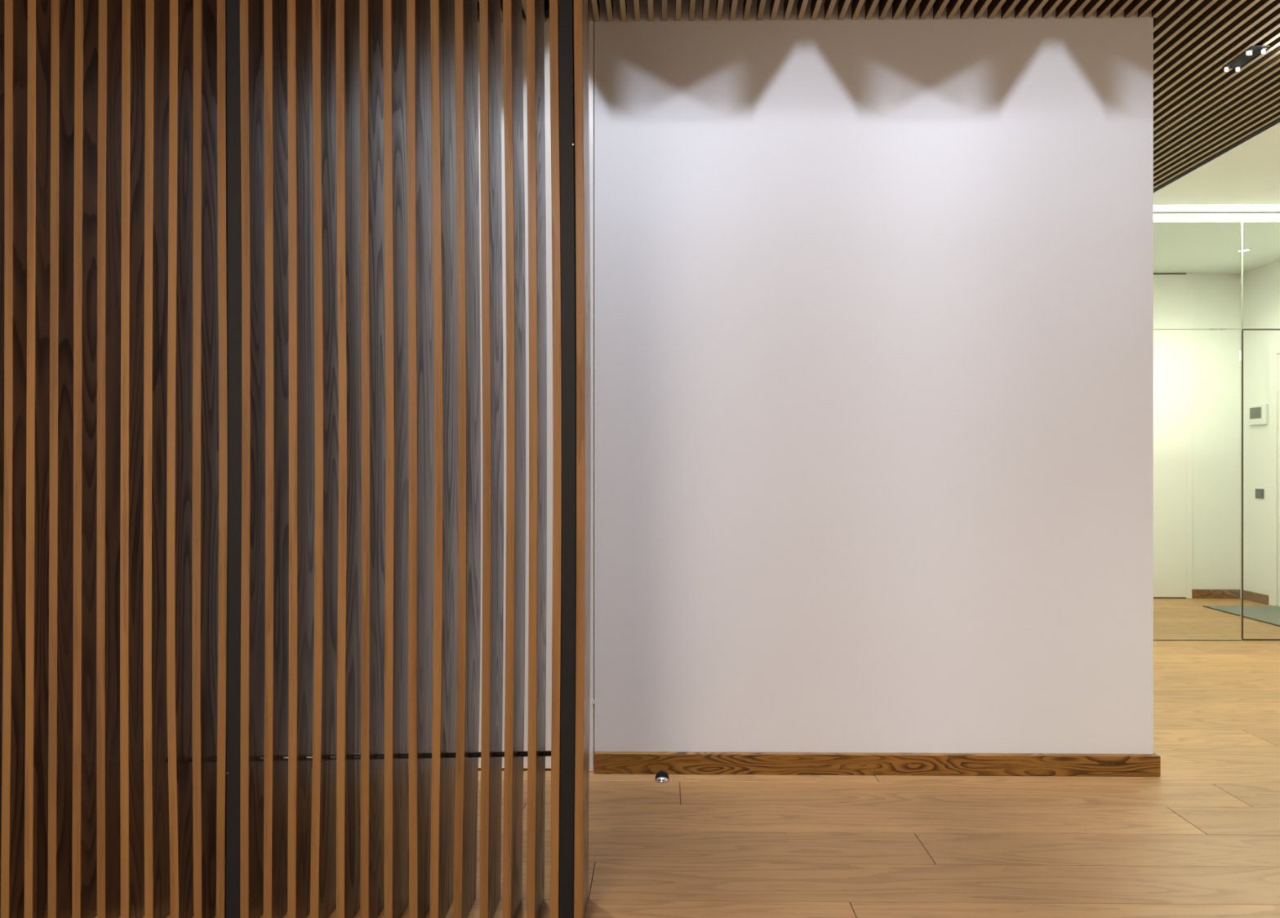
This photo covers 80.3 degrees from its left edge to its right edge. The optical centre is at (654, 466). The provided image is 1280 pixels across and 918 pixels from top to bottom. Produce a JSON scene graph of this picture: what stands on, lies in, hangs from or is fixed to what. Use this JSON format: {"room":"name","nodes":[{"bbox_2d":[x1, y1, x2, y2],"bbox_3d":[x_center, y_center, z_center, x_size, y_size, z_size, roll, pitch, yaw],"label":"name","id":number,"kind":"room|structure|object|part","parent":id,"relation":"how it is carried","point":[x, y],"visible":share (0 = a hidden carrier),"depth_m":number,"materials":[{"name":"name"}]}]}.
{"room":"apartment hallway","nodes":[
{"label":"apartment hallway","id":0,"kind":"room"},
{"bbox_2d":[477,0,588,10],"bbox_3d":[1.348,-1.815,1.004,7.371,0.070,8.440,0,0,1],"label":"ceiling","id":1,"kind":"structure","parent":0,"point":[547,2],"depth_m":2.92,"materials":[{"name":"black paint"}]},
{"bbox_2d":[23,598,1279,917],"bbox_3d":[1.356,1.180,1.712,7.571,0.060,10.056,0,0,1],"label":"floor","id":2,"kind":"structure","parent":0,"point":[1200,838],"depth_m":2.38,"materials":[{"name":"brown wood"}]},
{"bbox_2d":[0,0,591,917],"bbox_3d":[-1.104,-0.261,1.952,1.867,2.821,0.149,0,0,1],"label":"screen","id":3,"kind":"object","parent":2,"relation":"on","point":[240,340],"visible":1,"depth_m":1.89,"materials":[{"name":"brown wood"}]},
{"bbox_3d":[-1.043,-0.261,1.950,0.040,2.821,0.140,0,0,1],"label":"post","id":4,"kind":"part","parent":3,"relation":"part of","materials":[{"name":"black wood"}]},
{"bbox_3d":[-1.124,0.749,1.936,1.805,0.052,0.013,0,0,1],"label":"tie rod","id":5,"kind":"part","parent":3,"relation":"part of","materials":[{"name":"black metal"}]},
{"bbox_3d":[-0.217,-0.261,1.940,0.045,2.821,0.140,0,0,1],"label":"post","id":6,"kind":"part","parent":3,"relation":"part of","materials":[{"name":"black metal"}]},
{"bbox_2d":[655,770,669,783],"bbox_3d":[0.026,1.133,2.772,0.051,0.033,0.051,0,0,1],"label":"door stop","id":7,"kind":"object","parent":2,"relation":"on","point":[661,777],"visible":1,"depth_m":2.76,"materials":[{"name":"silver metal"}]},
{"bbox_3d":[0.026,1.146,2.772,0.051,0.007,0.051,0,0,1],"label":"plate","id":8,"kind":"part","parent":7,"relation":"part of","materials":[{"name":"silver metal"}]},
{"bbox_2d":[1153,211,1279,640],"bbox_3d":[3.483,-0.263,4.977,3.196,2.825,0.066,0,0,1],"label":"glass wall","id":9,"kind":"structure","parent":2,"relation":"on","point":[1241,213],"depth_m":4.99,"materials":[{"name":"clear"}]},
{"bbox_3d":[2.876,0.122,5.008,1.973,2.043,0.010,0,0,1],"label":"glass pane","id":10,"kind":"part","parent":9,"relation":"part of","materials":[{"name":"clear glass"}]},
{"bbox_3d":[2.876,-1.285,5.008,1.973,0.760,0.010,0,0,1],"label":"glass pane","id":11,"kind":"part","parent":9,"relation":"part of","materials":[{"name":"clear glass"}]},
{"bbox_3d":[4.476,-1.288,4.988,1.206,0.755,0.010,0,0,1],"label":"glass pane","id":12,"kind":"part","parent":9,"relation":"part of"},
{"bbox_2d":[1202,605,1279,626],"bbox_3d":[4.772,1.145,5.754,0.595,0.010,0.882,0,0,1],"label":"floor mat","id":13,"kind":"object","parent":2,"relation":"on","point":[1270,615],"visible":0.93,"depth_m":5.94,"materials":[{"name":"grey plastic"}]},
{"bbox_2d":[478,0,1153,754],"bbox_3d":[-0.227,-0.350,2.978,4.175,3.000,0.250,0,0,1],"label":"wall","id":14,"kind":"structure","parent":0,"point":[873,297],"depth_m":2.84,"materials":[{"name":"white paint"}]},
{"bbox_2d":[477,0,594,771],"bbox_3d":[-0.695,-0.310,2.886,0.938,2.920,0.064,0,0,1],"label":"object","id":15,"kind":"structure","parent":14,"relation":"in","point":[591,19],"depth_m":2.86,"materials":[{"name":"white paint"}]},
{"bbox_2d":[593,751,1160,777],"bbox_3d":[0.822,1.112,2.828,2.098,0.076,0.024,0,0,1],"label":"baseboard","id":16,"kind":"structure","parent":14,"relation":"attached to","point":[604,762],"depth_m":2.82,"materials":[{"name":"brown wood"}]},
{"bbox_2d":[477,0,1279,273],"bbox_3d":[1.488,-1.751,1.710,7.108,0.158,9.856,0,0,1],"label":"ceiling","id":17,"kind":"structure","parent":0,"point":[1202,111],"depth_m":3.48,"materials":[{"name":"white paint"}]},
{"bbox_2d":[1153,204,1279,212],"bbox_3d":[3.500,-1.703,4.926,3.120,0.054,0.132,0,0,1],"label":"ceiling light","id":18,"kind":"object","parent":17,"relation":"attached to","point":[1265,207],"visible":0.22,"depth_m":4.93,"materials":[{"name":"white plastic"}]},
{"bbox_2d":[1153,213,1279,220],"bbox_3d":[3.502,-1.703,5.095,3.120,0.054,0.126,0,0,1],"label":"ceiling light","id":19,"kind":"object","parent":17,"relation":"attached to","point":[1171,216],"visible":0.22,"depth_m":5.10,"materials":[{"name":"white plastic"}]},
{"bbox_2d":[1236,248,1251,252],"bbox_3d":[4.567,-1.675,5.877,0.092,0.010,0.092,0,0,1],"label":"recessed light","id":20,"kind":"object","parent":17,"relation":"in","point":[1246,249],"visible":0.8,"depth_m":5.87,"materials":[{"name":"white plastic"}]},
{"bbox_2d":[1222,45,1270,71],"bbox_3d":[2.475,-1.660,3.067,0.202,0.022,0.221,0,0,1],"label":"recessed light","id":21,"kind":"object","parent":17,"relation":"in","point":[1253,51],"visible":1,"depth_m":3.09,"materials":[{"name":"black metal"}]},
{"bbox_2d":[1191,273,1239,589],"bbox_3d":[3.454,-0.350,6.665,3.296,3.000,0.100,0,0,1],"label":"wall","id":22,"kind":"structure","parent":0,"point":[1215,297],"depth_m":6.60,"materials":[{"name":"white paint"}]},
{"bbox_2d":[1153,273,1191,599],"bbox_3d":[4.181,-0.263,6.591,0.962,2.826,0.030,0,0,1],"label":"door","id":23,"kind":"structure","parent":22,"relation":"in","point":[1172,292],"depth_m":6.57,"materials":[{"name":"white paint"}]},
{"bbox_2d":[1191,589,1239,598],"bbox_3d":[4.882,1.111,6.587,0.439,0.076,0.020,0,0,1],"label":"baseboard","id":24,"kind":"structure","parent":22,"relation":"attached to","point":[1196,593],"depth_m":6.58,"materials":[{"name":"brown wood"}]},
{"bbox_2d":[1243,260,1279,595],"bbox_3d":[5.092,-0.350,1.716,0.100,3.000,9.956,0,0,1],"label":"wall","id":25,"kind":"structure","parent":0,"point":[1261,285],"depth_m":6.42,"materials":[{"name":"white paint"}]},
{"bbox_2d":[1243,590,1268,604],"bbox_3d":[5.089,1.111,6.424,0.020,0.076,0.301,0,0,1],"label":"baseboard","id":26,"kind":"structure","parent":25,"relation":"attached to","point":[1247,595],"depth_m":6.40,"materials":[{"name":"brown wood"}]},
{"bbox_2d":[1248,404,1267,425],"bbox_3d":[5.087,-0.433,6.389,0.024,0.170,0.180,0,0,1],"label":"intercom panel","id":27,"kind":"object","parent":25,"relation":"attached to","point":[1258,414],"visible":1,"depth_m":6.37,"materials":[{"name":"white plastic"}]},
{"bbox_2d":[1255,488,1263,498],"bbox_3d":[5.093,0.232,6.385,0.012,0.080,0.086,0,0,1],"label":"light switch","id":28,"kind":"object","parent":25,"relation":"attached to","point":[1259,492],"visible":1,"depth_m":6.38,"materials":[{"name":"grey plastic"}]},
{"bbox_2d":[1268,343,1279,606],"bbox_3d":[5.082,0.077,5.770,0.018,2.144,1.003,0,0,1],"label":"door","id":29,"kind":"structure","parent":25,"relation":"in","point":[1273,350],"depth_m":6.22,"materials":[{"name":"white paint"}]}
]}

